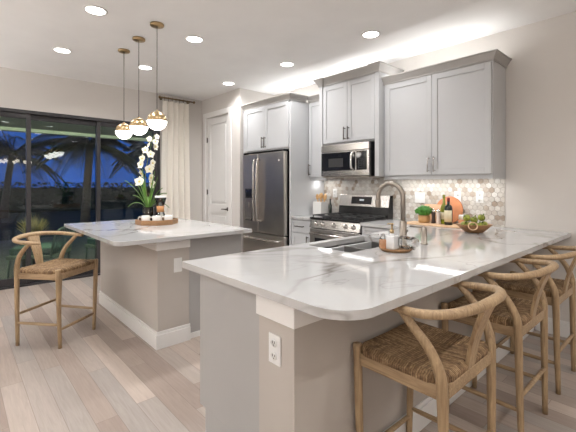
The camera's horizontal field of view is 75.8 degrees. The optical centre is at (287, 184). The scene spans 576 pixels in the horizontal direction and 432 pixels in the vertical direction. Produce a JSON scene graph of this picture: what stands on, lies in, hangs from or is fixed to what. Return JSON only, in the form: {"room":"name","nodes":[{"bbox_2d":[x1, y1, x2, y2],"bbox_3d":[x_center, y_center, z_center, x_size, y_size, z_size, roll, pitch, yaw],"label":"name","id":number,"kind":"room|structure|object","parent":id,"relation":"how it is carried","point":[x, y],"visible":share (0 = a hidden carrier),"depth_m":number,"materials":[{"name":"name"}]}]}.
{"room":"kitchen","nodes":[
{"label":"kitchen","id":0,"kind":"room"},
{"bbox_2d":[0,67,201,220],"bbox_3d":[-4.109,-0.077,4.320,8.475,2.815,0.120,0,0,-42],"label":"wall","id":1,"kind":"structure","parent":0,"point":[19,89],"depth_m":5.40,"materials":[{"name":"paint"}]},
{"bbox_2d":[0,111,30,286],"bbox_3d":[-3.749,0.185,4.612,0.900,2.230,0.040,0,0,-42],"label":"window","id":2,"kind":"structure","parent":1,"relation":"in","point":[10,281],"depth_m":4.87,"materials":[{"name":"brown metal"}]},
{"bbox_2d":[31,115,95,281],"bbox_3d":[-3.150,0.185,5.216,0.900,2.230,0.040,0,0,-42],"label":"window","id":3,"kind":"structure","parent":1,"relation":"in","point":[33,117],"depth_m":5.30,"materials":[{"name":"brown metal"}]},
{"bbox_2d":[0,107,159,289],"bbox_3d":[-3.433,0.177,4.912,3.510,2.305,0.135,0,0,-42],"label":"trim","id":4,"kind":"structure","parent":1,"relation":"attached to","point":[38,113],"depth_m":5.22,"materials":[{"name":"brown metal"}]},
{"bbox_2d":[96,121,155,272],"bbox_3d":[-2.489,0.185,5.746,0.890,2.230,0.040,0,0,-42],"label":"window","id":5,"kind":"structure","parent":1,"relation":"in","point":[99,124],"depth_m":5.46,"materials":[{"name":"brown metal"}]},
{"bbox_2d":[158,96,194,103],"bbox_3d":[-1.863,-1.405,6.172,0.644,0.044,0.131,0,0,-42],"label":"curtain rod","id":6,"kind":"object","parent":1,"relation":"attached to","point":[160,97],"visible":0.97,"depth_m":6.13,"materials":[{"name":"brown metal"}]},
{"bbox_2d":[161,97,189,219],"bbox_3d":[-1.856,-0.053,6.120,0.491,2.742,0.112,0,0,-42],"label":"curtain","id":7,"kind":"object","parent":6,"relation":"hanging from","point":[175,175],"visible":0.73,"depth_m":6.12,"materials":[{"name":"fabric"}]},
{"bbox_2d":[202,88,274,252],"bbox_3d":[-0.829,-0.077,6.401,0.816,2.815,1.178,0,0,-42],"label":"wall","id":8,"kind":"structure","parent":0,"point":[235,98],"depth_m":5.80,"materials":[{"name":"paint"}]},
{"bbox_2d":[203,107,231,225],"bbox_3d":[-1.177,0.049,6.190,0.102,2.563,0.891,0,0,-42],"label":"door","id":9,"kind":"structure","parent":8,"relation":"in","point":[219,140],"depth_m":6.19,"materials":[{"name":"paint"}]},
{"bbox_2d":[0,0,575,100],"bbox_3d":[-1.069,-1.535,0.854,8.595,0.100,9.340,0,0,-42],"label":"ceiling","id":10,"kind":"structure","parent":0,"point":[245,43],"depth_m":3.71,"materials":[{"name":"white paint"}]},
{"bbox_2d":[52,47,71,53],"bbox_3d":[-2.491,-1.480,4.082,0.188,0.009,0.188,0,0,-42],"label":"recessed light","id":11,"kind":"object","parent":10,"relation":"in","point":[57,49],"visible":1,"depth_m":4.08,"materials":[{"name":"white plastic"}]},
{"bbox_2d":[83,5,107,15],"bbox_3d":[-1.636,-1.480,3.147,0.188,0.009,0.188,0,0,-42],"label":"recessed light","id":12,"kind":"object","parent":10,"relation":"in","point":[91,9],"visible":1,"depth_m":3.14,"materials":[{"name":"white paint"}]},
{"bbox_2d":[115,48,131,138],"bbox_3d":[-1.814,-0.993,4.092,0.176,0.983,0.176,0,0,-42],"label":"globe pendant","id":13,"kind":"object","parent":10,"relation":"hanging from","point":[123,131],"visible":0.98,"depth_m":4.04,"materials":[{"name":"white glass"}]},
{"bbox_2d":[129,36,147,134],"bbox_3d":[-1.516,-0.993,3.761,0.176,0.983,0.176,0,0,-42],"label":"globe pendant","id":14,"kind":"object","parent":10,"relation":"hanging from","point":[138,126],"visible":1,"depth_m":3.72,"materials":[{"name":"white glass"}]},
{"bbox_2d":[137,65,152,69],"bbox_3d":[-1.808,-1.480,4.683,0.188,0.009,0.188,0,0,-42],"label":"recessed light","id":15,"kind":"object","parent":10,"relation":"in","point":[143,67],"visible":0.91,"depth_m":4.67,"materials":[{"name":"white plastic"}]},
{"bbox_2d":[147,21,166,129],"bbox_3d":[-1.212,-0.993,3.423,0.176,0.983,0.176,0,0,-42],"label":"globe pendant","id":16,"kind":"object","parent":10,"relation":"hanging from","point":[156,120],"visible":1,"depth_m":3.37,"materials":[{"name":"white glass"}]},
{"bbox_2d":[185,35,203,42],"bbox_3d":[-0.953,-1.480,3.771,0.188,0.009,0.188,0,0,-42],"label":"recessed light","id":17,"kind":"object","parent":10,"relation":"in","point":[191,38],"visible":1,"depth_m":3.77,"materials":[{"name":"white plastic"}]},
{"bbox_2d":[222,81,234,84],"bbox_3d":[-0.870,-1.480,5.420,0.188,0.009,0.188,0,0,-42],"label":"recessed light","id":18,"kind":"object","parent":10,"relation":"in","point":[226,82],"visible":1,"depth_m":5.42,"materials":[{"name":"white"}]},
{"bbox_2d":[279,62,294,66],"bbox_3d":[-0.013,-1.480,4.557,0.188,0.009,0.188,0,0,-42],"label":"recessed light","id":19,"kind":"object","parent":10,"relation":"in","point":[283,64],"visible":1,"depth_m":4.56,"materials":[{"name":"white plastic"}]},
{"bbox_2d":[361,30,380,38],"bbox_3d":[0.817,-1.480,3.651,0.188,0.009,0.188,0,0,-42],"label":"recessed light","id":20,"kind":"object","parent":10,"relation":"in","point":[369,34],"visible":1,"depth_m":3.65,"materials":[{"name":"white"}]},
{"bbox_2d":[0,275,575,431],"bbox_3d":[-1.075,1.370,0.862,8.355,0.080,9.120,0,0,-42],"label":"floor","id":21,"kind":"structure","parent":0,"point":[106,378],"depth_m":2.51,"materials":[{"name":"brown wood"}]},
{"bbox_2d":[12,231,97,348],"bbox_3d":[-2.046,0.877,3.243,0.507,0.908,0.573,0,0,10],"label":"counter stool","id":22,"kind":"object","parent":21,"relation":"on","point":[60,268],"visible":0.99,"depth_m":3.10,"materials":[{"name":"brown wood"}]},
{"bbox_2d":[99,234,240,349],"bbox_3d":[-1.275,0.890,3.837,0.841,0.880,1.591,0,0,-42],"label":"kitchen island","id":23,"kind":"object","parent":21,"relation":"on","point":[140,286],"visible":0.77,"depth_m":3.21,"materials":[{"name":"paint"}]},
{"bbox_2d":[64,217,251,245],"bbox_3d":[-1.355,0.433,3.695,1.210,0.034,1.705,0,0,-42],"label":"island countertop","id":24,"kind":"structure","parent":23,"relation":"on","point":[119,232],"depth_m":3.35,"materials":[{"name":"white stone"}]},
{"bbox_2d":[135,217,177,225],"bbox_3d":[-1.391,0.391,3.930,0.397,0.050,0.397,0,0,-42],"label":"serving tray","id":25,"kind":"object","parent":24,"relation":"on","point":[175,220],"visible":0.83,"depth_m":3.77,"materials":[{"name":"brown wood"}]},
{"bbox_2d":[138,215,149,220],"bbox_3d":[-1.497,0.365,3.858,0.111,0.080,0.086,0,0,-39],"label":"mug","id":26,"kind":"object","parent":25,"relation":"on","point":[143,217],"visible":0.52,"depth_m":3.84,"materials":[{"name":"white ceramic"}]},
{"bbox_2d":[125,134,166,220],"bbox_3d":[-1.518,-0.071,3.998,0.451,0.952,0.223,0,0,-22],"label":"potted orchid","id":27,"kind":"object","parent":25,"relation":"on","point":[148,210],"visible":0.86,"depth_m":3.96,"materials":[{"name":"white plant"}]},
{"bbox_2d":[149,215,160,220],"bbox_3d":[-1.375,0.365,3.833,0.111,0.080,0.086,0,0,-35],"label":"mug","id":28,"kind":"object","parent":25,"relation":"on","point":[157,217],"visible":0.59,"depth_m":3.81,"materials":[{"name":"white ceramic"}]},
{"bbox_2d":[154,195,165,215],"bbox_3d":[-1.374,0.263,3.986,0.128,0.285,0.128,0,0,-42],"label":"coffee carafe","id":29,"kind":"object","parent":25,"relation":"on","point":[160,200],"visible":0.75,"depth_m":3.95,"materials":[{"name":"clear glass"}]},
{"bbox_2d":[161,215,172,219],"bbox_3d":[-1.274,0.365,3.910,0.111,0.080,0.086,0,0,19],"label":"mug","id":30,"kind":"object","parent":25,"relation":"on","point":[166,217],"visible":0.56,"depth_m":3.88,"materials":[{"name":"white ceramic"}]},
{"bbox_2d":[174,257,181,272],"bbox_3d":[-0.921,0.674,3.100,0.072,0.118,0.010,0,0,-42],"label":"wall outlet","id":31,"kind":"object","parent":23,"relation":"attached to","point":[177,261],"visible":0.98,"depth_m":3.10,"materials":[{"name":"white plastic"}]},
{"bbox_2d":[243,149,288,251],"bbox_3d":[-0.139,0.415,5.446,0.765,1.770,0.950,0,0,-42],"label":"refrigerator","id":32,"kind":"object","parent":21,"relation":"on","point":[265,175],"visible":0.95,"depth_m":5.18,"materials":[{"name":"grey metal"}]},
{"bbox_2d":[240,92,323,244],"bbox_3d":[-0.087,0.062,5.471,0.713,2.536,1.132,0,0,-42],"label":"tall cabinet","id":33,"kind":"object","parent":21,"relation":"on","point":[278,123],"visible":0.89,"depth_m":5.06,"materials":[{"name":"grey paint"}]},
{"bbox_2d":[292,219,311,244],"bbox_3d":[0.383,0.890,4.959,0.680,0.879,0.359,0,0,-42],"label":"base cabinet","id":34,"kind":"object","parent":21,"relation":"on","point":[300,228],"visible":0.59,"depth_m":4.76,"materials":[{"name":"grey paint"}]},
{"bbox_2d":[290,214,315,220],"bbox_3d":[0.393,0.433,4.966,0.660,0.034,0.362,0,0,-42],"label":"countertop","id":35,"kind":"structure","parent":34,"relation":"on","point":[300,217],"depth_m":4.81,"materials":[{"name":"white stone"}]},
{"bbox_2d":[313,201,328,214],"bbox_3d":[0.451,0.326,5.089,0.156,0.180,0.156,0,0,-42],"label":"utensil crock","id":36,"kind":"object","parent":35,"relation":"on","point":[319,207],"visible":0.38,"depth_m":5.04,"materials":[{"name":"white ceramic"}]},
{"bbox_2d":[329,199,331,212],"bbox_3d":[0.576,0.305,5.040,0.046,0.220,0.046,0,0,-42],"label":"bottle","id":37,"kind":"object","parent":35,"relation":"on","point":[330,204],"visible":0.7,"depth_m":5.02,"materials":[{"name":"black glass"}]},
{"bbox_2d":[309,194,392,241],"bbox_3d":[0.747,0.712,4.521,0.726,1.156,0.765,0,0,-42],"label":"gas range","id":38,"kind":"object","parent":21,"relation":"on","point":[354,210],"visible":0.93,"depth_m":4.47,"materials":[{"name":"silver metal"}]},
{"bbox_2d":[310,216,387,222],"bbox_3d":[0.732,0.415,4.508,0.550,0.020,0.765,0,0,-42],"label":"cooktop","id":39,"kind":"object","parent":38,"relation":"in","point":[327,219],"depth_m":4.35,"materials":[{"name":"black metal"}]},
{"bbox_2d":[200,241,533,431],"bbox_3d":[0.886,0.890,2.654,3.001,0.880,0.751,0,0,-42],"label":"base cabinet","id":40,"kind":"object","parent":21,"relation":"on","point":[312,390],"visible":0.45,"depth_m":1.64,"materials":[{"name":"paint"}]},
{"bbox_2d":[269,332,280,366],"bbox_3d":[-0.054,0.656,1.472,0.010,0.118,0.072,0,0,-42],"label":"wall outlet","id":41,"kind":"object","parent":40,"relation":"attached to","point":[274,340],"visible":1,"depth_m":1.47,"materials":[{"name":"white plastic"}]},
{"bbox_2d":[271,339,276,346],"bbox_3d":[-0.056,0.630,1.470,0.003,0.033,0.033,0,0,-42],"label":"receptacle","id":42,"kind":"object","parent":41,"relation":"attached to","point":[273,341],"depth_m":1.47,"materials":[{"name":"white plastic"}]},
{"bbox_2d":[271,352,276,360],"bbox_3d":[-0.056,0.682,1.470,0.003,0.033,0.033,0,0,-42],"label":"receptacle","id":43,"kind":"object","parent":41,"relation":"attached to","point":[273,354],"depth_m":1.47,"materials":[{"name":"white plastic"}]},
{"bbox_2d":[182,219,570,320],"bbox_3d":[0.733,0.433,2.821,3.037,0.034,1.737,0,0,-42],"label":"countertop","id":44,"kind":"structure","parent":40,"relation":"on","point":[310,278],"depth_m":1.85,"materials":[{"name":"white stone"}]},
{"bbox_2d":[322,240,378,251],"bbox_3d":[0.500,0.540,2.620,0.662,0.178,0.387,0,0,-42],"label":"sink","id":45,"kind":"object","parent":44,"relation":"in","point":[374,244],"visible":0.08,"depth_m":2.73,"materials":[{"name":"metal"}]},
{"bbox_2d":[322,245,365,251],"bbox_3d":[0.375,0.540,2.507,0.325,0.178,0.387,0,0,-42],"label":"basin","id":46,"kind":"object","parent":45,"relation":"in","point":[346,248],"depth_m":2.67,"materials":[{"name":"silver metal"}]},
{"bbox_2d":[340,240,378,248],"bbox_3d":[0.625,0.540,2.733,0.325,0.178,0.387,0,0,-42],"label":"basin","id":47,"kind":"object","parent":45,"relation":"in","point":[374,244],"depth_m":2.88,"materials":[{"name":"silver metal"}]},
{"bbox_2d":[375,181,407,245],"bbox_3d":[0.729,0.196,2.593,0.088,0.440,0.250,0,0,-42],"label":"kitchen faucet","id":48,"kind":"object","parent":44,"relation":"on","point":[403,230],"visible":0.97,"depth_m":2.50,"materials":[{"name":"silver metal"}]},
{"bbox_2d":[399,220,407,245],"bbox_3d":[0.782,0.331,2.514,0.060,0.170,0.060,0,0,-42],"label":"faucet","id":49,"kind":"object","parent":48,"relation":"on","point":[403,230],"depth_m":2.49,"materials":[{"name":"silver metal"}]},
{"bbox_2d":[380,245,411,252],"bbox_3d":[0.678,0.406,2.326,0.202,0.020,0.202,0,0,-42],"label":"round tray","id":50,"kind":"object","parent":44,"relation":"on","point":[400,250],"visible":0.63,"depth_m":2.25,"materials":[{"name":"brown wood"}]},
{"bbox_2d":[379,234,385,248],"bbox_3d":[0.600,0.356,2.337,0.048,0.095,0.048,0,0,-42],"label":"jar","id":51,"kind":"object","parent":50,"relation":"on","point":[382,242],"visible":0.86,"depth_m":2.32,"materials":[{"name":"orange glass"}]},
{"bbox_2d":[385,223,398,249],"bbox_3d":[0.647,0.323,2.330,0.064,0.162,0.081,0,0,-42],"label":"soap bottle","id":52,"kind":"object","parent":50,"relation":"on","point":[392,241],"visible":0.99,"depth_m":2.31,"materials":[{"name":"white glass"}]},
{"bbox_2d":[399,236,418,249],"bbox_3d":[0.749,0.363,2.300,0.076,0.080,0.118,0,0,-42],"label":"glass jar","id":53,"kind":"object","parent":50,"relation":"on","point":[415,242],"visible":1,"depth_m":2.28,"materials":[{"name":"clear glass"}]},
{"bbox_2d":[410,225,427,244],"bbox_3d":[0.923,0.353,2.614,0.050,0.126,0.130,0,0,-42],"label":"soap dispenser","id":54,"kind":"object","parent":44,"relation":"on","point":[423,228],"visible":1,"depth_m":2.57,"materials":[{"name":"silver metal"}]},
{"bbox_2d":[424,204,440,220],"bbox_3d":[1.597,0.308,3.995,0.063,0.183,0.300,0,0,-42],"label":"rectangular board","id":55,"kind":"object","parent":44,"relation":"on","point":[435,207],"visible":0.19,"depth_m":4.01,"materials":[{"name":"brown wood"}]},
{"bbox_2d":[407,221,460,228],"bbox_3d":[1.522,0.409,3.779,0.260,0.013,0.660,0,0,-42],"label":"cutting board","id":56,"kind":"object","parent":44,"relation":"on","point":[408,222],"visible":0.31,"depth_m":3.72,"materials":[{"name":"brown wood"}]},
{"bbox_2d":[414,205,432,222],"bbox_3d":[1.444,0.312,3.929,0.196,0.180,0.186,0,0,-42],"label":"boxwood plant","id":57,"kind":"object","parent":56,"relation":"on","point":[424,212],"visible":0.99,"depth_m":3.88,"materials":[{"name":"green plant"}]},
{"bbox_2d":[431,209,435,222],"bbox_3d":[1.514,0.327,3.848,0.050,0.150,0.050,0,0,-42],"label":"pepper mill","id":58,"kind":"object","parent":56,"relation":"on","point":[433,212],"visible":0.98,"depth_m":3.83,"materials":[{"name":"brown wood"}]},
{"bbox_2d":[436,209,440,223],"bbox_3d":[1.532,0.325,3.768,0.050,0.155,0.050,0,0,-42],"label":"salt mill","id":59,"kind":"object","parent":56,"relation":"on","point":[438,214],"visible":1,"depth_m":3.75,"materials":[{"name":"white ceramic"}]},
{"bbox_2d":[440,195,445,223],"bbox_3d":[1.591,0.253,3.776,0.065,0.299,0.064,0,0,-42],"label":"oil bottle","id":60,"kind":"object","parent":56,"relation":"on","point":[443,196],"visible":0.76,"depth_m":3.76,"materials":[{"name":"green glass"}]},
{"bbox_2d":[444,197,452,224],"bbox_3d":[1.601,0.266,3.691,0.077,0.272,0.076,0,0,-42],"label":"wine bottle","id":61,"kind":"object","parent":56,"relation":"on","point":[448,210],"visible":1,"depth_m":3.67,"materials":[{"name":"black glass"}]},
{"bbox_2d":[437,196,462,222],"bbox_3d":[1.709,0.269,3.927,0.065,0.287,0.290,0,0,-42],"label":"round board","id":62,"kind":"object","parent":44,"relation":"on","point":[457,206],"visible":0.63,"depth_m":3.87,"materials":[{"name":"wood"}]},
{"bbox_2d":[458,215,463,222],"bbox_3d":[1.766,0.361,3.763,0.060,0.108,0.060,0,0,-42],"label":"spice jar","id":63,"kind":"object","parent":44,"relation":"on","point":[460,217],"visible":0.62,"depth_m":3.74,"materials":[{"name":"ceramic"}]},
{"bbox_2d":[456,222,492,232],"bbox_3d":[1.620,0.365,3.222,0.294,0.102,0.246,0,0,-18],"label":"fruit bowl","id":64,"kind":"object","parent":44,"relation":"on","point":[468,228],"visible":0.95,"depth_m":3.14,"materials":[{"name":"brown wood"}]},
{"bbox_2d":[470,215,477,222],"bbox_3d":[1.620,0.301,3.222,0.060,0.070,0.061,0,0,-39],"label":"artichoke","id":65,"kind":"object","parent":64,"relation":"in","point":[472,219],"visible":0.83,"depth_m":3.20,"materials":[{"name":"green food"}]},
{"label":"artichoke","id":66,"kind":"object","parent":64,"relation":"in","visible":0},
{"bbox_2d":[463,214,470,220],"bbox_3d":[1.556,0.289,3.222,0.060,0.060,0.060,0,0,20],"label":"artichoke","id":67,"kind":"object","parent":66,"relation":"on","point":[466,217],"visible":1,"depth_m":3.20,"materials":[{"name":"green food"}]},
{"label":"artichoke","id":68,"kind":"object","parent":64,"relation":"in","visible":0},
{"bbox_2d":[478,214,484,220],"bbox_3d":[1.684,0.286,3.222,0.061,0.064,0.060,0,0,25],"label":"artichoke","id":69,"kind":"object","parent":68,"relation":"on","point":[481,217],"visible":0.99,"depth_m":3.20,"materials":[{"name":"green food"}]},
{"bbox_2d":[362,226,395,234],"bbox_3d":[1.238,0.890,4.009,0.680,0.879,0.642,0,0,-42],"label":"base cabinet","id":70,"kind":"object","parent":21,"relation":"on","point":[365,229],"visible":0.16,"depth_m":3.95,"materials":[{"name":"grey paint"}]},
{"bbox_2d":[353,281,506,431],"bbox_3d":[0.624,0.877,1.579,0.573,0.908,0.507,0,0,-42],"label":"counter stool","id":71,"kind":"object","parent":21,"relation":"on","point":[436,363],"visible":0.95,"depth_m":1.51,"materials":[{"name":"brown wood"}]},
{"bbox_2d":[441,258,558,431],"bbox_3d":[1.231,0.877,2.122,0.573,0.908,0.507,0,0,-42],"label":"counter stool","id":72,"kind":"object","parent":21,"relation":"on","point":[514,317],"visible":0.74,"depth_m":1.99,"materials":[{"name":"brown wood"}]},
{"bbox_2d":[494,245,575,394],"bbox_3d":[1.774,0.877,2.611,0.573,0.908,0.507,0,0,-42],"label":"counter stool","id":73,"kind":"object","parent":21,"relation":"on","point":[557,291],"visible":0.74,"depth_m":2.48,"materials":[{"name":"brown wood"}]},
{"bbox_2d":[275,11,575,328],"bbox_3d":[2.474,-0.077,3.252,0.120,2.815,7.922,0,0,-42],"label":"wall","id":74,"kind":"structure","parent":0,"point":[540,181],"depth_m":3.37,"materials":[{"name":"paint"}]},
{"bbox_2d":[307,94,326,180],"bbox_3d":[0.488,-0.630,5.089,0.370,1.152,0.305,0,0,-42],"label":"upper cabinet","id":75,"kind":"object","parent":74,"relation":"attached to","point":[313,166],"visible":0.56,"depth_m":5.03,"materials":[{"name":"grey paint"}]},
{"bbox_2d":[333,189,336,196],"bbox_3d":[0.654,0.120,5.164,0.010,0.118,0.072,0,0,-42],"label":"wall outlet","id":76,"kind":"object","parent":74,"relation":"attached to","point":[334,190],"visible":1,"depth_m":5.16,"materials":[{"name":"white plastic"}]},
{"bbox_2d":[313,61,403,177],"bbox_3d":[0.850,-0.724,4.595,0.493,1.267,1.022,0,0,-42],"label":"upper cabinet","id":77,"kind":"object","parent":74,"relation":"attached to","point":[352,102],"visible":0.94,"depth_m":4.39,"materials":[{"name":"grey paint"}]},
{"bbox_2d":[321,141,381,177],"bbox_3d":[0.825,-0.287,4.585,0.544,0.402,0.734,0,0,-42],"label":"microwave","id":78,"kind":"object","parent":77,"relation":"attached to","point":[349,160],"visible":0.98,"depth_m":4.39,"materials":[{"name":"silver metal"}]},
{"bbox_2d":[324,177,504,227],"bbox_3d":[1.309,0.163,4.450,0.008,0.506,2.353,0,0,-42],"label":"backsplash","id":79,"kind":"structure","parent":74,"relation":"attached to","point":[493,207],"depth_m":4.11,"materials":[{"name":"tile"}]},
{"bbox_2d":[415,192,424,202],"bbox_3d":[1.504,0.150,4.220,0.010,0.118,0.120,0,0,-42],"label":"light switch","id":80,"kind":"object","parent":74,"relation":"attached to","point":[419,197],"visible":1,"depth_m":4.22,"materials":[{"name":"white plastic"}]},
{"bbox_2d":[381,49,511,179],"bbox_3d":[1.594,-0.630,3.847,0.389,1.152,1.195,0,0,-42],"label":"upper cabinet","id":81,"kind":"object","parent":74,"relation":"attached to","point":[447,119],"visible":1,"depth_m":3.64,"materials":[{"name":"grey paint"}]},
{"bbox_2d":[454,191,460,201],"bbox_3d":[1.789,0.132,3.903,0.010,0.118,0.072,0,0,-42],"label":"wall outlet","id":82,"kind":"object","parent":74,"relation":"attached to","point":[457,194],"visible":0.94,"depth_m":3.90,"materials":[{"name":"white plastic"}]},
{"bbox_2d":[476,191,483,202],"bbox_3d":[1.937,0.127,3.739,0.010,0.118,0.072,0,0,-42],"label":"wall outlet","id":83,"kind":"object","parent":74,"relation":"attached to","point":[479,194],"visible":1,"depth_m":3.73,"materials":[{"name":"white plastic"}]},
{"bbox_2d":[535,317,569,337],"bbox_3d":[3.669,1.260,1.824,0.016,0.140,4.200,0,0,-42],"label":"baseboard","id":84,"kind":"structure","parent":74,"relation":"attached to","point":[564,325],"depth_m":3.23,"materials":[{"name":"white paint"}]},
{"label":"outside","id":85,"kind":"structure","parent":0,"visible":0},
{"bbox_2d":[0,208,141,240],"bbox_3d":[-16.390,1.550,33.147,100.000,0.160,48.800,0,0,-42],"label":"ground","id":86,"kind":"structure","parent":85,"point":[56,219],"depth_m":16.00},
{"bbox_2d":[0,131,68,217],"bbox_3d":[-12.080,-0.704,16.142,4.592,4.400,4.316,0,0,-42],"label":"palm tree","id":87,"kind":"object","parent":86,"relation":"on","point":[6,149],"visible":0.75,"depth_m":16.19,"materials":[{"name":"plant"}]},
{"bbox_2d":[0,181,151,212],"bbox_3d":[-14.926,0.675,18.815,21.182,1.711,1.301,0,0,-42],"label":"hedge","id":88,"kind":"object","parent":86,"relation":"on","point":[45,199],"visible":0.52,"depth_m":20.72,"materials":[{"name":"green plant"}]},
{"bbox_2d":[22,135,147,222],"bbox_3d":[-7.039,-0.392,12.938,3.973,3.768,3.735,0,0,-42],"label":"palm tree","id":89,"kind":"object","parent":86,"relation":"on","point":[82,146],"visible":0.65,"depth_m":12.61,"materials":[{"name":"plant"}]},
{"bbox_2d":[109,140,151,177],"bbox_3d":[-6.235,-0.543,16.858,3.730,4.066,3.590,0,0,-42],"label":"palm tree","id":90,"kind":"object","parent":86,"relation":"on","point":[138,145],"visible":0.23,"depth_m":15.95,"materials":[{"name":"plant"}]},
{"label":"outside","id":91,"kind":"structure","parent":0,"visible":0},
{"bbox_2d":[0,117,151,137],"bbox_3d":[-4.580,-1.430,7.328,15.000,0.120,4.979,0,0,-42],"label":"ceiling","id":92,"kind":"structure","parent":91,"point":[4,121],"depth_m":8.89,"materials":[{"name":"grey paint"}]},
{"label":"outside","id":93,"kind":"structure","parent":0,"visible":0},
{"bbox_2d":[0,235,94,278],"bbox_3d":[-4.646,1.400,7.402,15.000,0.100,5.180,0,0,-42],"label":"floor","id":94,"kind":"structure","parent":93,"point":[78,251],"depth_m":7.46,"materials":[{"name":"green"}]},
{"bbox_2d":[15,215,48,266],"bbox_3d":[-4.176,0.909,6.061,0.468,0.882,0.464,0,0,-42],"label":"grass planter","id":95,"kind":"object","parent":94,"relation":"on","point":[34,228],"visible":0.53,"depth_m":6.01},
{"bbox_2d":[6,227,74,278],"bbox_3d":[-3.637,0.985,5.509,0.680,0.732,0.661,0,0,-8],"label":"patio chair","id":96,"kind":"object","parent":94,"relation":"on","point":[50,250],"visible":0.54,"depth_m":5.27,"materials":[{"name":"green wicker"}]},
{"bbox_2d":[9,242,65,255],"bbox_3d":[-3.682,0.950,5.503,0.550,0.099,0.580,0,0,-8],"label":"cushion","id":97,"kind":"object","parent":96,"relation":"on","point":[46,246],"depth_m":5.29,"materials":[{"name":"green fabric"}]},
{"bbox_2d":[84,238,94,258],"bbox_3d":[-2.963,0.985,6.295,0.680,0.732,0.661,0,0,33],"label":"patio chair","id":98,"kind":"object","parent":94,"relation":"on","point":[91,241],"visible":0.07,"depth_m":6.17,"materials":[{"name":"green wicker"}]},
{"bbox_2d":[87,238,94,244],"bbox_3d":[-3.001,0.950,6.320,0.550,0.099,0.580,0,0,33],"label":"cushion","id":99,"kind":"object","parent":98,"relation":"on","point":[91,241],"depth_m":6.17,"materials":[{"name":"green fabric"}]},
{"bbox_3d":[-10.764,0.030,5.245,0.220,2.640,0.160,0,0,-42],"label":"patio column","id":100,"kind":"structure","parent":94,"relation":"on","visible":0},
{"bbox_2d":[0,126,151,141],"bbox_3d":[-6.313,-1.405,9.253,15.000,0.230,0.200,0,0,-42],"label":"beam","id":101,"kind":"structure","parent":100,"relation":"on","point":[12,129],"depth_m":9.63,"materials":[{"name":"beige paint"}]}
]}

